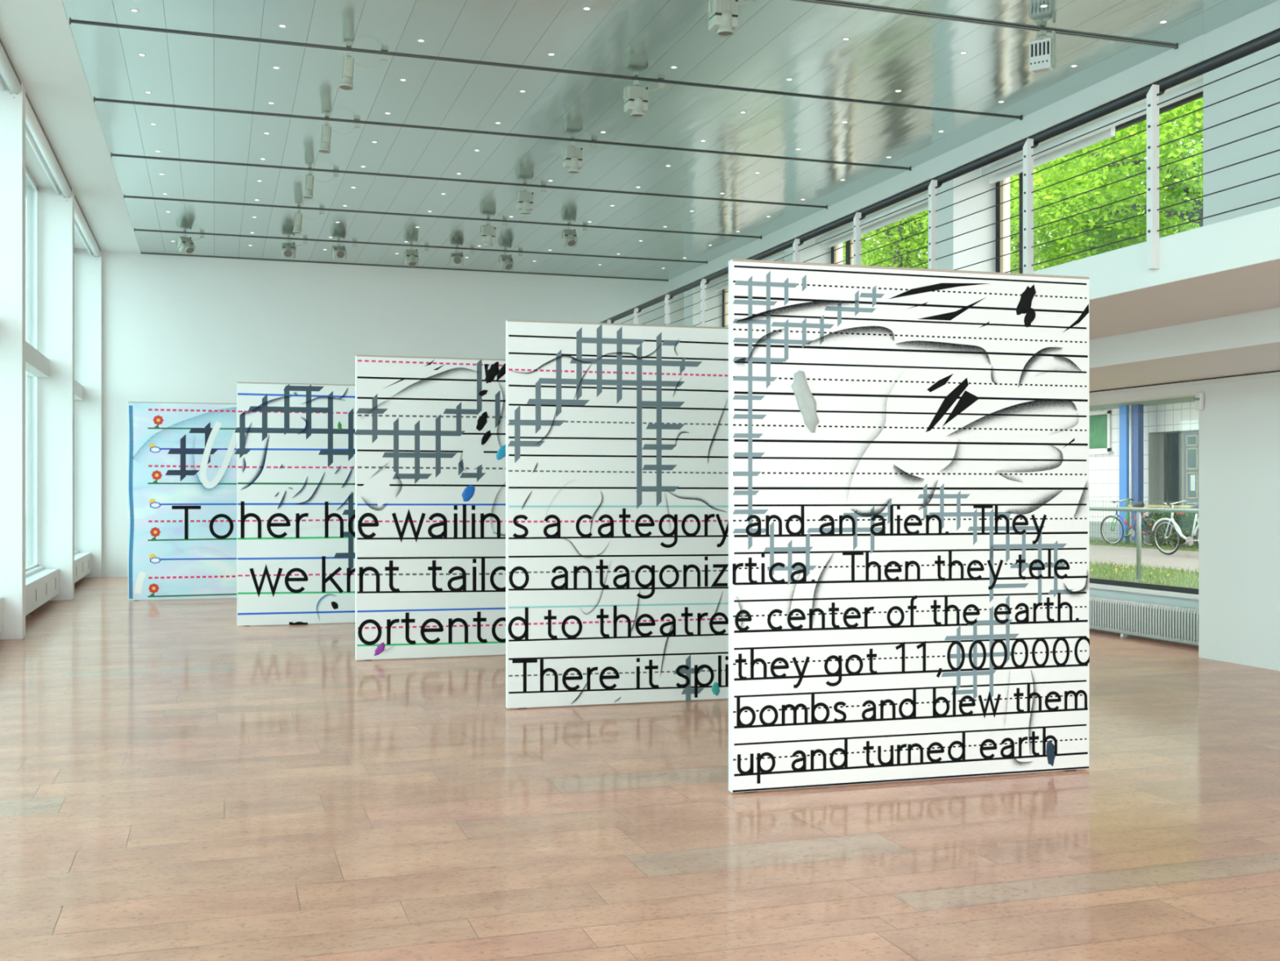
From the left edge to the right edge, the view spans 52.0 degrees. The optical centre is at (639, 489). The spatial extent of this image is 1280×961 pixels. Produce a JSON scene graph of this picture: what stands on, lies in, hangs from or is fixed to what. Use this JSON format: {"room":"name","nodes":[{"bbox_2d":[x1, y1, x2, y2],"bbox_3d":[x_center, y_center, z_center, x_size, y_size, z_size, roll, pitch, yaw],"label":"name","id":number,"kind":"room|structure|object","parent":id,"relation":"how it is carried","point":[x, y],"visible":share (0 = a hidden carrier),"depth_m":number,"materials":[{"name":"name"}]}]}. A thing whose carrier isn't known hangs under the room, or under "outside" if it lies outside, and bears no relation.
{"room":"museum","nodes":[
{"label":"museum","id":0,"kind":"room"},
{"bbox_2d":[102,251,684,577],"bbox_3d":[-4.483,-1.390,25.149,12.200,5.910,0.250,0,0,-18],"label":"wall","id":1,"kind":"structure","parent":0,"point":[175,328],"depth_m":24.30,"materials":[{"name":"white paint"}]},
{"bbox_2d":[0,576,1279,960],"bbox_3d":[0.246,1.665,10.530,11.870,0.200,30.480,0,0,-18],"label":"floor","id":2,"kind":"structure","parent":0,"point":[180,780],"depth_m":6.17,"materials":[{"name":"wood"}]},
{"bbox_2d":[0,596,3,632],"bbox_3d":[-5.990,1.341,11.293,0.258,0.448,4.800,0,0,-18],"label":"radiator cover","id":3,"kind":"object","parent":2,"relation":"on","point":[1,597],"visible":1,"depth_m":13.52,"materials":[{"name":"paint"}]},
{"bbox_2d":[0,80,25,639],"bbox_3d":[-6.764,-1.340,13.701,0.593,5.810,0.240,0,0,-18],"label":"column","id":4,"kind":"structure","parent":2,"relation":"on","point":[12,112],"depth_m":13.65,"materials":[{"name":"white paint"}]},
{"bbox_2d":[25,568,58,617],"bbox_3d":[-7.558,1.341,16.124,0.258,0.448,4.820,0,0,-18],"label":"radiator cover","id":5,"kind":"object","parent":2,"relation":"on","point":[41,586],"visible":0.59,"depth_m":16.66,"materials":[{"name":"paint"}]},
{"bbox_2d":[37,186,74,600],"bbox_3d":[-8.335,-1.340,18.543,0.593,5.810,0.240,0,0,-18],"label":"column","id":6,"kind":"structure","parent":2,"relation":"on","point":[55,218],"depth_m":18.45,"materials":[{"name":"white paint"}]},
{"bbox_2d":[74,552,90,582],"bbox_3d":[-9.111,1.341,20.909,0.258,0.448,4.700,0,0,-18],"label":"radiator cover","id":7,"kind":"object","parent":2,"relation":"on","point":[82,560],"visible":0.4,"depth_m":21.81,"materials":[{"name":"paint"}]},
{"bbox_2d":[74,248,102,577],"bbox_3d":[-9.851,-1.340,23.213,0.593,5.810,0.120,0,0,-18],"label":"column","id":8,"kind":"structure","parent":2,"relation":"on","point":[87,272],"depth_m":23.18,"materials":[{"name":"white paint"}]},
{"bbox_2d":[128,401,236,600],"bbox_3d":[-6.159,0.168,18.688,2.130,2.794,0.057,0,0,-16],"label":"painted panel","id":9,"kind":"object","parent":2,"relation":"on","point":[182,459],"visible":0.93,"depth_m":18.57,"materials":[{"name":"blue paint"}]},
{"bbox_2d":[234,382,355,626],"bbox_3d":[-3.597,0.179,15.269,2.158,2.805,0.064,0,0,-17],"label":"painted panel","id":10,"kind":"object","parent":2,"relation":"on","point":[295,451],"visible":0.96,"depth_m":15.12,"materials":[{"name":"paint"}]},
{"bbox_2d":[354,355,506,660],"bbox_3d":[-1.586,0.169,12.276,2.146,2.792,0.064,0,0,-17],"label":"painted panel","id":11,"kind":"object","parent":2,"relation":"on","point":[430,433],"visible":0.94,"depth_m":12.15,"materials":[{"name":"paint"}]},
{"bbox_2d":[506,319,728,708],"bbox_3d":[0.075,0.198,9.615,2.130,2.805,0.064,0,0,-16],"label":"painted panel","id":12,"kind":"object","parent":2,"relation":"on","point":[617,433],"visible":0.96,"depth_m":9.52,"materials":[{"name":"paint"}]},
{"bbox_2d":[728,258,1089,792],"bbox_3d":[1.483,0.191,7.035,2.117,2.748,0.070,0,0,-16],"label":"painted panel","id":13,"kind":"object","parent":2,"relation":"on","point":[908,447],"visible":1,"depth_m":6.99,"materials":[{"name":"paint"}]},
{"bbox_2d":[1088,595,1198,645],"bbox_3d":[5.104,1.372,14.063,0.108,0.386,3.360,0,0,-18],"label":"radiator","id":14,"kind":"object","parent":2,"relation":"on","point":[1168,623],"visible":0.43,"depth_m":13.59,"materials":[{"name":"white metal"}]},
{"bbox_2d":[62,0,1276,280],"bbox_3d":[0.506,-4.269,10.615,10.040,0.073,30.480,0,0,-18],"label":"ceiling","id":15,"kind":"structure","parent":0,"point":[774,42],"depth_m":14.54,"materials":[{"name":"paint"}]},
{"bbox_2d":[0,0,140,253],"bbox_3d":[-4.905,-4.393,8.858,1.338,0.304,30.480,0,0,-18],"label":"soffit","id":16,"kind":"structure","parent":15,"relation":"attached to","point":[37,37],"depth_m":14.78,"materials":[{"name":"white paint"}]},
{"bbox_2d":[0,38,22,100],"bbox_3d":[-5.795,-4.148,11.360,0.201,0.186,4.808,0,0,-18],"label":"roller blind","id":17,"kind":"object","parent":16,"relation":"attached to","point":[13,87],"visible":1,"depth_m":13.24,"materials":[{"name":"white fabric"}]},
{"bbox_2d":[25,91,72,202],"bbox_3d":[-7.364,-4.148,16.192,0.201,0.186,4.828,0,0,-18],"label":"roller blind","id":18,"kind":"object","parent":16,"relation":"attached to","point":[32,120],"visible":0.89,"depth_m":16.17,"materials":[{"name":"white fabric"}]},
{"bbox_2d":[74,195,101,260],"bbox_3d":[-8.917,-4.148,20.976,0.201,0.186,4.708,0,0,-18],"label":"roller blind","id":19,"kind":"object","parent":16,"relation":"attached to","point":[79,215],"visible":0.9,"depth_m":21.21,"materials":[{"name":"white fabric"}]},
{"bbox_2d":[129,8,138,12],"bbox_3d":[-4.483,-4.242,11.624,0.076,0.003,0.076,0,0,-18],"label":"recessed light","id":20,"kind":"object","parent":15,"relation":"in","point":[131,10],"visible":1,"depth_m":11.63,"materials":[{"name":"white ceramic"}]},
{"bbox_2d":[278,24,286,27],"bbox_3d":[-3.277,-4.242,12.015,0.076,0.003,0.076,0,0,-18],"label":"recessed light","id":21,"kind":"object","parent":15,"relation":"in","point":[280,25],"visible":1,"depth_m":12.02,"materials":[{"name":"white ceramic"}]},
{"bbox_2d":[133,229,707,263],"bbox_3d":[-3.509,-4.232,22.990,10.022,0.025,0.034,0,0,-18],"label":"track","id":22,"kind":"object","parent":15,"relation":"attached to","point":[134,229],"visible":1,"depth_m":22.83,"materials":[{"name":"metal"}]},
{"bbox_2d":[175,233,204,254],"bbox_3d":[-7.443,-4.051,21.707,0.342,0.343,0.386,0,0,37],"label":"spotlight","id":23,"kind":"object","parent":22,"relation":"hanging from","point":[185,245],"visible":1,"depth_m":21.59,"materials":[{"name":"plastic"}]},
{"bbox_2d":[280,239,307,258],"bbox_3d":[-5.851,-4.060,22.168,0.444,0.324,0.354,0,0,-18],"label":"spotlight","id":24,"kind":"object","parent":22,"relation":"hanging from","point":[288,250],"visible":1,"depth_m":22.09,"materials":[{"name":"plastic"}]},
{"bbox_2d":[330,242,356,260],"bbox_3d":[-5.061,-4.067,22.419,0.444,0.310,0.356,0,0,-18],"label":"spotlight","id":25,"kind":"object","parent":22,"relation":"hanging from","point":[338,252],"visible":1,"depth_m":22.35,"materials":[{"name":"plastic"}]},
{"bbox_2d":[403,246,429,266],"bbox_3d":[-3.888,-4.041,22.810,0.444,0.361,0.311,0,0,-18],"label":"spotlight","id":26,"kind":"object","parent":22,"relation":"hanging from","point":[411,257],"visible":1,"depth_m":22.75,"materials":[{"name":"plastic"}]},
{"bbox_2d":[448,248,474,266],"bbox_3d":[-3.123,-4.069,23.052,0.444,0.307,0.361,0,0,-18],"label":"spotlight","id":27,"kind":"object","parent":22,"relation":"hanging from","point":[456,259],"visible":1,"depth_m":22.96,"materials":[{"name":"plastic"}]},
{"bbox_2d":[497,252,522,270],"bbox_3d":[-2.298,-4.053,23.326,0.444,0.339,0.349,0,0,-18],"label":"spotlight","id":28,"kind":"object","parent":22,"relation":"hanging from","point":[505,262],"visible":1,"depth_m":23.25,"materials":[{"name":"plastic"}]},
{"bbox_2d":[417,39,425,42],"bbox_3d":[-2.071,-4.242,12.407,0.076,0.003,0.076,0,0,-18],"label":"recessed light","id":29,"kind":"object","parent":15,"relation":"in","point":[419,40],"visible":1,"depth_m":12.41,"materials":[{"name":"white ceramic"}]},
{"bbox_2d":[124,195,761,239],"bbox_3d":[-2.718,-4.232,20.555,10.022,0.025,0.034,0,0,-18],"label":"track","id":30,"kind":"object","parent":15,"relation":"attached to","point":[124,196],"visible":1,"depth_m":20.37,"materials":[{"name":"metal"}]},
{"bbox_2d":[292,208,324,234],"bbox_3d":[-5.005,-4.038,19.791,0.471,0.367,0.140,0,0,-18],"label":"spotlight","id":31,"kind":"object","parent":30,"relation":"hanging from","point":[298,215],"visible":1,"depth_m":19.72,"materials":[{"name":"plastic"}]},
{"bbox_2d":[479,221,507,245],"bbox_3d":[-2.312,-4.022,20.681,0.444,0.400,0.222,0,0,-18],"label":"spotlight","id":32,"kind":"object","parent":30,"relation":"hanging from","point":[487,233],"visible":1,"depth_m":20.59,"materials":[{"name":"plastic"}]},
{"bbox_2d":[560,226,587,247],"bbox_3d":[-1.042,-4.048,21.037,0.444,0.347,0.330,0,0,-18],"label":"spotlight","id":33,"kind":"object","parent":30,"relation":"hanging from","point":[568,236],"visible":1,"depth_m":20.97,"materials":[{"name":"plastic"}]},
{"bbox_2d":[111,154,827,208],"bbox_3d":[-1.950,-4.232,18.186,10.022,0.025,0.034,0,0,-18],"label":"track","id":34,"kind":"object","parent":15,"relation":"attached to","point":[111,154],"visible":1,"depth_m":17.99,"materials":[{"name":"metal"}]},
{"bbox_2d":[302,170,338,199],"bbox_3d":[-4.241,-4.038,17.421,0.471,0.367,0.140,0,0,-18],"label":"spotlight","id":35,"kind":"object","parent":34,"relation":"hanging from","point":[309,179],"visible":1,"depth_m":17.35,"materials":[{"name":"plastic"}]},
{"bbox_2d":[515,186,546,214],"bbox_3d":[-1.524,-4.028,18.314,0.444,0.387,0.198,0,0,-18],"label":"spotlight","id":36,"kind":"object","parent":34,"relation":"hanging from","point":[525,199],"visible":1,"depth_m":18.22,"materials":[{"name":"plastic"}]},
{"bbox_2d":[93,98,911,170],"bbox_3d":[-1.181,-4.232,15.818,10.022,0.025,0.034,0,0,-18],"label":"track","id":37,"kind":"object","parent":15,"relation":"attached to","point":[95,100],"visible":1,"depth_m":15.60,"materials":[{"name":"metal"}]},
{"bbox_2d":[318,120,359,154],"bbox_3d":[-3.453,-4.038,15.059,0.471,0.367,0.140,0,0,-18],"label":"spotlight","id":38,"kind":"object","parent":37,"relation":"hanging from","point":[326,134],"visible":1,"depth_m":14.99,"materials":[{"name":"plastic"}]},
{"bbox_2d":[561,141,597,173],"bbox_3d":[-0.734,-4.030,15.946,0.444,0.384,0.201,0,0,-18],"label":"spotlight","id":39,"kind":"object","parent":37,"relation":"hanging from","point":[572,156],"visible":1,"depth_m":15.86,"materials":[{"name":"plastic"}]},
{"bbox_2d":[69,20,1022,119],"bbox_3d":[-0.406,-4.232,13.431,10.022,0.025,0.034,0,0,-18],"label":"track","id":40,"kind":"object","parent":15,"relation":"attached to","point":[70,21],"visible":1,"depth_m":13.15,"materials":[{"name":"metal"}]},
{"bbox_2d":[338,50,388,90],"bbox_3d":[-2.671,-4.038,12.673,0.471,0.367,0.140,0,0,-18],"label":"spotlight","id":41,"kind":"object","parent":40,"relation":"hanging from","point":[348,63],"visible":1,"depth_m":12.60,"materials":[{"name":"plastic"}]},
{"bbox_2d":[622,80,664,118],"bbox_3d":[0.045,-4.032,13.554,0.444,0.380,0.204,0,0,-18],"label":"spotlight","id":42,"kind":"object","parent":40,"relation":"hanging from","point":[636,98],"visible":1,"depth_m":13.47,"materials":[{"name":"plastic"}]},
{"bbox_2d":[582,7,591,10],"bbox_3d":[-0.470,-4.242,11.581,0.076,0.003,0.076,0,0,-18],"label":"recessed light","id":43,"kind":"object","parent":15,"relation":"in","point":[584,8],"visible":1,"depth_m":11.58,"materials":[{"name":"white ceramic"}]},
{"bbox_2d":[668,34,1203,292],"bbox_3d":[3.306,-4.160,19.576,0.825,0.290,15.162,0,0,-18],"label":"beam","id":44,"kind":"structure","parent":15,"relation":"attached to","point":[1189,53],"depth_m":15.62,"materials":[{"name":"white paint"}]},
{"bbox_2d":[706,275,728,292],"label":"roller blind","id":45,"kind":"object","parent":44,"relation":"attached to","point":[721,286],"depth_m":24.63,"materials":[{"name":"white fabric"}]},
{"bbox_2d":[765,252,784,261],"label":"roller blind","id":46,"kind":"object","parent":44,"relation":"attached to","point":[782,255],"depth_m":21.81,"materials":[{"name":"white fabric"}]},
{"bbox_2d":[814,223,853,248],"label":"roller blind","id":47,"kind":"object","parent":44,"relation":"attached to","point":[845,237],"depth_m":20.01,"materials":[{"name":"white fabric"}]},
{"bbox_2d":[861,192,928,235],"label":"roller blind","id":48,"kind":"object","parent":44,"relation":"attached to","point":[908,211],"depth_m":18.25,"materials":[{"name":"white fabric"}]},
{"bbox_2d":[979,153,1022,183],"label":"roller blind","id":49,"kind":"object","parent":44,"relation":"attached to","point":[1016,168],"depth_m":15.76,"materials":[{"name":"white fabric"}]},
{"bbox_2d":[1033,102,1146,167],"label":"roller blind","id":50,"kind":"object","parent":44,"relation":"attached to","point":[1077,144],"depth_m":14.30,"materials":[{"name":"white fabric"}]},
{"bbox_2d":[1159,78,1203,108],"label":"roller blind","id":51,"kind":"object","parent":44,"relation":"attached to","point":[1198,83],"depth_m":12.72,"materials":[{"name":"white fabric"}]},
{"bbox_2d":[791,0,1177,49],"bbox_3d":[0.378,-4.232,11.015,10.022,0.025,0.034,0,0,-18],"label":"track","id":52,"kind":"object","parent":15,"relation":"attached to","point":[837,4],"visible":1,"depth_m":11.89,"materials":[{"name":"metal"}]},
{"bbox_2d":[706,0,756,37],"bbox_3d":[0.791,-4.032,11.126,0.444,0.380,0.204,0,0,-18],"label":"spotlight","id":53,"kind":"object","parent":52,"relation":"hanging from","point":[722,14],"visible":1,"depth_m":11.04,"materials":[{"name":"metal"}]},
{"bbox_2d":[1029,30,1055,74],"bbox_3d":[3.715,-4.040,12.090,0.218,0.364,0.120,0,0,34],"label":"floodlight","id":54,"kind":"object","parent":52,"relation":"hanging from","point":[1042,51],"visible":1,"depth_m":12.05,"materials":[{"name":"metal"}]},
{"bbox_2d":[1039,4,1048,8],"bbox_3d":[3.549,-4.242,11.518,0.076,0.003,0.076,0,0,-18],"label":"recessed light","id":55,"kind":"object","parent":15,"relation":"in","point":[1042,6],"visible":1,"depth_m":11.51,"materials":[{"name":"white ceramic"}]},
{"bbox_2d":[1159,20,1168,23],"bbox_3d":[4.755,-4.242,11.910,0.076,0.003,0.076,0,0,-18],"label":"recessed light","id":56,"kind":"object","parent":15,"relation":"in","point":[1163,21],"visible":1,"depth_m":11.91,"materials":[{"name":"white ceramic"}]},
{"bbox_2d":[684,280,728,327],"bbox_3d":[1.332,-1.370,25.665,0.820,5.870,0.500,0,0,-18],"label":"column","id":57,"kind":"structure","parent":0,"point":[715,301],"depth_m":25.43,"materials":[{"name":"white paint"}]},
{"bbox_2d":[784,235,843,264],"bbox_3d":[2.798,-1.370,21.147,0.820,5.870,0.460,0,0,-18],"label":"column","id":58,"kind":"structure","parent":0,"point":[813,251],"depth_m":20.93,"materials":[{"name":"white paint"}]},
{"bbox_2d":[932,168,1009,272],"bbox_3d":[4.228,-1.370,16.743,0.820,5.870,0.500,0,0,-18],"label":"column","id":59,"kind":"structure","parent":0,"point":[984,201],"depth_m":16.49,"materials":[{"name":"white paint"}]},
{"bbox_2d":[1033,205,1279,391],"bbox_3d":[4.141,-1.290,11.795,4.040,0.530,30.480,0,0,-18],"label":"balcony","id":60,"kind":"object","parent":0,"point":[1211,308],"depth_m":9.12,"materials":[{"name":"white paint"}]},
{"bbox_2d":[722,288,727,327],"bbox_3d":[2.287,-2.785,23.467,0.060,2.460,4.270,0,0,-18],"label":"window","id":61,"kind":"structure","parent":60,"relation":"on","point":[724,295],"depth_m":25.36,"materials":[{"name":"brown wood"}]},
{"bbox_2d":[831,239,853,264],"bbox_3d":[3.729,-2.785,19.025,0.060,2.460,4.150,0,0,-18],"label":"window","id":62,"kind":"structure","parent":60,"relation":"on","point":[849,249],"depth_m":20.46,"materials":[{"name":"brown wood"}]},
{"bbox_2d":[600,27,1279,327],"bbox_3d":[0.751,-1.957,15.736,0.137,1.184,20.870,0,0,-18],"label":"balcony railing","id":63,"kind":"object","parent":60,"relation":"on","point":[1152,91],"visible":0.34,"depth_m":9.34,"materials":[{"name":"metal"}]},
{"bbox_2d":[1198,0,1279,671],"bbox_3d":[7.989,-1.370,5.073,0.870,5.870,15.318,0,0,-18],"label":"wall","id":64,"kind":"structure","parent":0,"point":[1239,420],"depth_m":11.76,"materials":[{"name":"white paint"}]},
{"bbox_2d":[995,90,1203,273],"bbox_3d":[5.195,-2.785,14.507,0.060,2.460,4.352,0,0,-18],"label":"window","id":65,"kind":"structure","parent":64,"relation":"in","point":[1001,191],"depth_m":16.43,"materials":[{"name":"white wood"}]},
{"bbox_2d":[1088,587,1198,645],"bbox_3d":[5.252,1.327,14.525,0.240,0.475,4.352,0,0,-18],"label":"sill","id":66,"kind":"structure","parent":64,"relation":"attached to","point":[1099,593],"depth_m":13.87,"materials":[{"name":"white paint"}]},
{"bbox_2d":[1088,577,1198,599],"bbox_3d":[5.143,0.040,14.489,0.210,2.110,4.352,0,0,-18],"label":"window","id":67,"kind":"structure","parent":64,"relation":"in","point":[1096,583],"depth_m":13.82,"materials":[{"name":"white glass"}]},
{"bbox_2d":[1088,371,1279,405],"bbox_3d":[5.309,-0.955,12.174,0.185,0.130,30.480,0,0,-18],"label":"lintel","id":68,"kind":"object","parent":64,"relation":"attached to","point":[1189,388],"visible":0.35,"depth_m":12.80,"materials":[{"name":"white paint"}]},
{"bbox_2d":[1088,370,1279,392],"bbox_3d":[5.231,-1.018,12.148,0.008,0.010,30.480,0,0,-18],"label":"joint","id":69,"kind":"object","parent":68,"relation":"attached to","point":[1273,371],"visible":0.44,"depth_m":12.36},
{"bbox_2d":[1193,391,1204,410],"bbox_3d":[5.171,-0.820,12.168,0.100,0.170,0.075,0,0,-18],"label":"bracket","id":70,"kind":"object","parent":64,"relation":"attached to","point":[1199,396],"visible":1,"depth_m":12.14,"materials":[{"name":"white plastic"}]},
{"label":"outside","id":71,"kind":"structure","parent":0,"visible":0},
{"bbox_2d":[1088,537,1198,573],"bbox_3d":[36.572,1.485,48.668,80.380,0.400,150.000,0,0,-18],"label":"ground","id":72,"kind":"structure","parent":71,"point":[1120,554],"depth_m":24.79,"materials":[{"name":"grey concrete"}]},
{"bbox_2d":[843,223,1014,267],"bbox_3d":[6.899,-4.790,35.713,7.707,12.275,9.664,0,0,-22],"label":"tree","id":73,"kind":"object","parent":72,"relation":"on","point":[881,237],"visible":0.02,"depth_m":34.21,"materials":[{"name":"green plant"}]},
{"bbox_2d":[843,160,1064,268],"bbox_3d":[6.341,-4.459,30.137,8.284,11.608,8.447,0,0,24],"label":"tree","id":74,"kind":"object","parent":72,"relation":"on","point":[900,231],"visible":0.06,"depth_m":29.67,"materials":[{"name":"green plant"}]},
{"bbox_2d":[861,121,1199,273],"bbox_3d":[8.724,-4.259,27.687,8.477,11.220,9.500,0,0,-6],"label":"tree","id":75,"kind":"object","parent":72,"relation":"on","point":[1014,264],"visible":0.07,"depth_m":25.94,"materials":[{"name":"green plant"}]},
{"bbox_2d":[921,97,1203,267],"bbox_3d":[9.102,-3.797,22.700,8.149,10.283,9.988,0,0,-18],"label":"tree","id":76,"kind":"object","parent":72,"relation":"on","point":[1191,188],"visible":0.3,"depth_m":21.53,"materials":[{"name":"green plant"}]},
{"bbox_2d":[1088,538,1198,588],"bbox_3d":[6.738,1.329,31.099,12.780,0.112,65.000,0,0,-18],"label":"lawn","id":77,"kind":"structure","parent":72,"relation":"on","point":[1131,576],"depth_m":19.61,"materials":[{"name":"green plant"}]},
{"bbox_2d":[1100,497,1162,546],"bbox_3d":[11.103,0.743,29.672,1.636,1.074,0.624,0,0,42],"label":"bicycle","id":78,"kind":"object","parent":77,"relation":"on","point":[1140,504],"visible":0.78,"depth_m":29.72,"materials":[{"name":"silver metal"}]},
{"bbox_2d":[1088,506,1198,580],"bbox_3d":[7.008,0.770,18.413,0.180,1.030,14.000,0,0,-18],"label":"railing","id":79,"kind":"object","parent":77,"relation":"on","point":[1137,509],"visible":0.24,"depth_m":18.39,"materials":[{"name":"metal"}]},
{"bbox_2d":[1090,562,1197,575],"bbox_3d":[7.757,1.229,19.858,1.736,0.012,4.980,0,0,-18],"label":"dandelions","id":80,"kind":"object","parent":77,"relation":"on","point":[1108,562],"visible":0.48,"depth_m":19.99,"materials":[{"name":"plant"}]},
{"bbox_2d":[1123,505,1198,547],"bbox_3d":[11.692,0.821,28.852,1.166,0.932,2.407,0,0,-14],"label":"shrub","id":81,"kind":"object","parent":77,"relation":"on","point":[1186,529],"visible":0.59,"depth_m":28.71,"materials":[{"name":"green plant"}]},
{"bbox_2d":[1088,395,1198,540],"bbox_3d":[11.877,-1.915,34.344,3.000,6.400,36.000,0,0,-18],"label":"building","id":82,"kind":"structure","parent":72,"relation":"on","point":[1126,439],"depth_m":33.24,"materials":[{"name":"tile"}]},
{"bbox_2d":[1088,413,1106,448],"bbox_3d":[12.225,-1.540,35.178,0.045,0.890,1.102,0,0,-18],"label":"curtain","id":83,"kind":"object","parent":82,"relation":"hanging from","point":[1097,422],"depth_m":35.04,"materials":[{"name":"green fabric"}]},
{"bbox_2d":[1164,431,1198,539],"bbox_3d":[13.643,-0.075,32.294,0.208,2.680,2.610,0,0,-18],"label":"entrance door","id":84,"kind":"structure","parent":82,"relation":"attached to","point":[1180,449],"depth_m":32.70,"materials":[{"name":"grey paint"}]},
{"bbox_2d":[1088,499,1198,546],"bbox_3d":[11.783,0.755,29.451,0.090,1.060,9.750,0,0,-18],"label":"wire fence","id":85,"kind":"object","parent":72,"relation":"on","point":[1126,501],"visible":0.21,"depth_m":30.60,"materials":[{"name":"grey metal"}]},
{"bbox_2d":[1151,499,1198,555],"bbox_3d":[10.489,0.743,25.068,0.626,1.074,1.732,0,0,-41],"label":"bicycle","id":86,"kind":"object","parent":72,"relation":"on","point":[1189,540],"visible":0.66,"depth_m":25.34,"materials":[{"name":"silver metal"}]},
{"bbox_3d":[-5.456,1.335,8.680,0.180,0.460,30.480,0,0,-18],"label":"wall","id":87,"kind":"structure","parent":0,"visible":0},
{"bbox_2d":[25,165,49,577],"bbox_3d":[-7.648,-1.550,16.090,0.205,5.370,4.850,0,0,-18],"label":"window","id":88,"kind":"structure","parent":87,"relation":"in","point":[37,365],"depth_m":17.80,"materials":[{"name":"clear glass"}]},
{"bbox_2d":[74,379,83,554],"bbox_3d":[-9.201,-1.550,20.874,0.205,5.370,4.730,0,0,-18],"label":"window","id":89,"kind":"structure","parent":87,"relation":"in","point":[78,388],"depth_m":22.51,"materials":[{"name":"clear glass"}]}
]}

